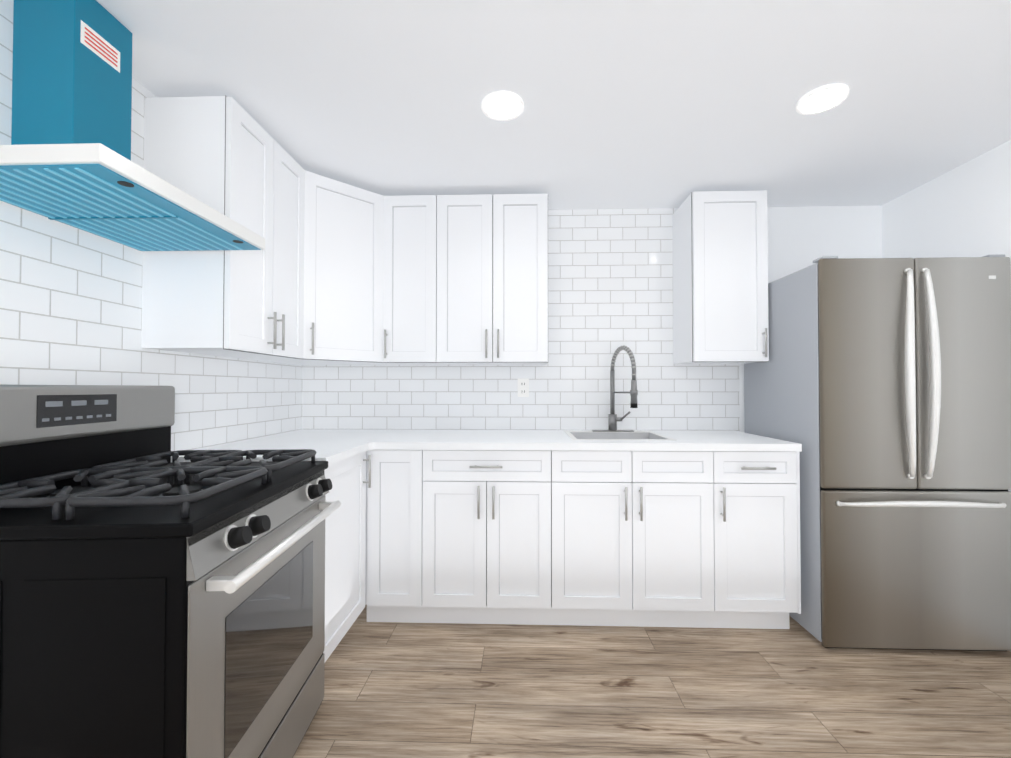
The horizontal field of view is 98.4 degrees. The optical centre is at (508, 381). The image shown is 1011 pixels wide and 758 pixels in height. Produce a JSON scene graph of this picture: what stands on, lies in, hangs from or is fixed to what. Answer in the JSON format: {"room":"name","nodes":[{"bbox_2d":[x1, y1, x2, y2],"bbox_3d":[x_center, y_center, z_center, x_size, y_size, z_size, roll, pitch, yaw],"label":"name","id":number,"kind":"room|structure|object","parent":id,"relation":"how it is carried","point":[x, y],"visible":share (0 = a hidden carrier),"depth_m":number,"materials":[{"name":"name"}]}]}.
{"room":"kitchen","nodes":[
{"label":"kitchen","id":0,"kind":"room"},
{"bbox_2d":[0,0,301,450],"bbox_3d":[-1.428,0.038,0.559,0.100,2.286,4.400,0,-1,2],"label":"wall","id":1,"kind":"structure","parent":0,"point":[70,305],"depth_m":1.45,"materials":[{"name":"tile"}]},
{"bbox_2d":[0,0,264,250],"bbox_3d":[-1.123,-0.783,1.281,0.465,0.618,0.618,0,-1,2],"label":"range hood","id":2,"kind":"object","parent":1,"relation":"attached to","point":[65,156],"visible":1,"depth_m":1.19,"materials":[{"name":"blue metal"}]},
{"bbox_2d":[141,95,272,358],"bbox_3d":[-1.177,-0.584,1.765,0.327,0.925,0.336,0,-1,2],"label":"upper cabinet","id":3,"kind":"object","parent":1,"relation":"attached to","point":[209,148],"depth_m":1.60,"materials":[{"name":"white wood"}]},
{"bbox_2d":[250,135,308,362],"bbox_3d":[-1.150,-0.581,2.003,0.365,0.925,0.377,0,-1,2],"label":"upper cabinet","id":4,"kind":"object","parent":1,"relation":"attached to","point":[287,189],"depth_m":1.99,"materials":[{"name":"white wood"}]},
{"bbox_2d":[302,208,739,431],"bbox_3d":[0.003,0.070,2.765,2.820,2.286,0.100,0,-1,2],"label":"tiled wall","id":5,"kind":"structure","parent":0,"point":[610,281],"depth_m":2.71,"materials":[{"name":"tile"}]},
{"bbox_2d":[288,172,392,364],"bbox_3d":[-0.984,-0.575,2.420,0.671,0.925,0.670,0,-1,2],"label":"upper cabinet","id":6,"kind":"object","parent":5,"relation":"attached to","point":[335,272],"depth_m":2.30,"materials":[{"name":"white wood"}]},
{"bbox_2d":[289,359,396,364],"bbox_3d":[-0.835,-0.574,2.262,0.364,0.932,0.364,0,-1,2],"label":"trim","id":7,"kind":"structure","parent":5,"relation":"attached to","point":[323,361],"depth_m":2.40,"materials":[{"name":"white wood"}]},
{"bbox_2d":[393,195,452,364],"bbox_3d":[-0.542,-0.573,2.559,0.408,0.925,0.365,0,-1,2],"label":"upper cabinet","id":8,"kind":"object","parent":5,"relation":"attached to","point":[420,222],"depth_m":2.42,"materials":[{"name":"white wood"}]},
{"bbox_2d":[449,194,547,364],"bbox_3d":[-0.117,-0.572,2.565,0.678,0.925,0.326,0,-1,2],"label":"upper cabinet","id":9,"kind":"object","parent":5,"relation":"attached to","point":[498,243],"depth_m":2.41,"materials":[{"name":"white wood"}]},
{"bbox_2d":[518,379,528,396],"bbox_3d":[0.088,0.037,2.708,0.070,0.114,0.008,0,-1,2],"label":"electrical outlet","id":10,"kind":"object","parent":5,"relation":"attached to","point":[523,387],"visible":1,"depth_m":2.71,"materials":[{"name":"white plastic"}]},
{"bbox_2d":[672,190,768,363],"bbox_3d":[1.204,-0.571,2.505,0.401,0.931,0.362,0,-1,2],"label":"upper cabinet","id":11,"kind":"object","parent":5,"relation":"attached to","point":[720,277],"visible":1,"depth_m":2.37,"materials":[{"name":"white wood"}]},
{"bbox_2d":[96,0,1010,209],"bbox_3d":[0.411,-1.115,0.518,3.780,0.020,4.600,0,-1,2],"label":"ceiling","id":12,"kind":"structure","parent":0,"point":[641,104],"depth_m":1.61,"materials":[{"name":"white paint"}]},
{"bbox_2d":[482,91,523,120],"bbox_3d":[-0.025,-1.081,1.714,0.166,0.014,0.166,0,-1,2],"label":"recessed light","id":13,"kind":"object","parent":12,"relation":"in","point":[502,105],"visible":1,"depth_m":1.70,"materials":[{"name":"white"}]},
{"bbox_2d":[796,83,848,114],"bbox_3d":[1.200,-1.081,1.675,0.166,0.014,0.166,0,-1,2],"label":"recessed light","id":14,"kind":"object","parent":12,"relation":"in","point":[824,98],"visible":1,"depth_m":1.66,"materials":[{"name":"white"}]},
{"bbox_2d":[293,605,1010,757],"bbox_3d":[0.411,1.230,0.483,3.780,0.100,4.600,0,-1,2],"label":"floor","id":15,"kind":"structure","parent":0,"point":[447,690],"depth_m":1.66,"materials":[{"name":"brown wood"}]},
{"bbox_2d":[0,384,340,757],"bbox_3d":[-0.946,0.601,1.220,0.709,1.180,0.752,0,-1,-3],"label":"stove","id":16,"kind":"object","parent":15,"relation":"on","point":[155,602],"visible":1,"depth_m":0.94,"materials":[{"name":"black metal"}]},
{"bbox_2d":[323,450,374,662],"bbox_3d":[-0.984,0.761,1.878,0.699,0.880,0.513,0,-1,2],"label":"base cabinet","id":17,"kind":"object","parent":15,"relation":"on","point":[350,529],"depth_m":1.92,"materials":[{"name":"white wood"}]},
{"bbox_2d":[375,450,434,622],"bbox_3d":[-0.530,0.768,2.376,0.359,0.880,0.688,0,-1,2],"label":"base cabinet","id":18,"kind":"object","parent":15,"relation":"on","point":[404,479],"depth_m":2.11,"materials":[{"name":"white wood"}]},
{"bbox_2d":[435,450,566,624],"bbox_3d":[-0.098,0.768,2.396,0.739,0.880,0.620,0,-1,2],"label":"base cabinet","id":19,"kind":"object","parent":15,"relation":"on","point":[501,515],"depth_m":2.09,"materials":[{"name":"white wood"}]},
{"bbox_2d":[171,429,801,465],"bbox_3d":[0.017,0.381,2.152,2.682,0.188,1.110,0,-1,2],"label":"countertop","id":20,"kind":"structure","parent":19,"relation":"on","point":[332,446],"depth_m":2.11,"materials":[{"name":"white stone"}]},
{"bbox_2d":[592,345,637,431],"bbox_3d":[0.610,0.041,2.513,0.240,0.500,0.201,0,-1,2],"label":"faucet","id":21,"kind":"object","parent":20,"relation":"on","point":[613,418],"visible":1,"depth_m":2.56,"materials":[{"name":"silver metal"}]},
{"bbox_2d":[567,462,730,627],"bbox_3d":[0.594,0.858,2.373,0.881,0.700,0.620,0,-1,2],"label":"base cabinet","id":22,"kind":"object","parent":15,"relation":"on","point":[702,539],"depth_m":2.07,"materials":[{"name":"white wood"}]},
{"bbox_2d":[655,451,800,628],"bbox_3d":[1.144,0.768,2.357,0.457,0.880,0.620,0,-1,2],"label":"base cabinet","id":23,"kind":"object","parent":15,"relation":"on","point":[765,485],"depth_m":2.05,"materials":[{"name":"white wood"}]},
{"bbox_2d":[744,254,1010,650],"bbox_3d":[1.821,0.322,2.243,0.827,1.769,0.760,0,-1,2],"label":"refrigerator","id":24,"kind":"object","parent":15,"relation":"on","point":[879,389],"visible":0.98,"depth_m":1.93,"materials":[{"name":"grey metal"}]},
{"bbox_2d":[739,206,881,432],"bbox_3d":[1.892,0.070,2.705,0.960,2.286,0.100,0,-1,2],"label":"wall","id":25,"kind":"structure","parent":0,"point":[799,238],"depth_m":2.67,"materials":[{"name":"white paint"}]},
{"bbox_2d":[882,140,1010,490],"bbox_3d":[2.250,0.037,0.443,0.100,2.286,4.400,0,-1,2],"label":"wall","id":26,"kind":"structure","parent":0,"point":[963,210],"depth_m":2.19,"materials":[{"name":"white paint"}]}
]}

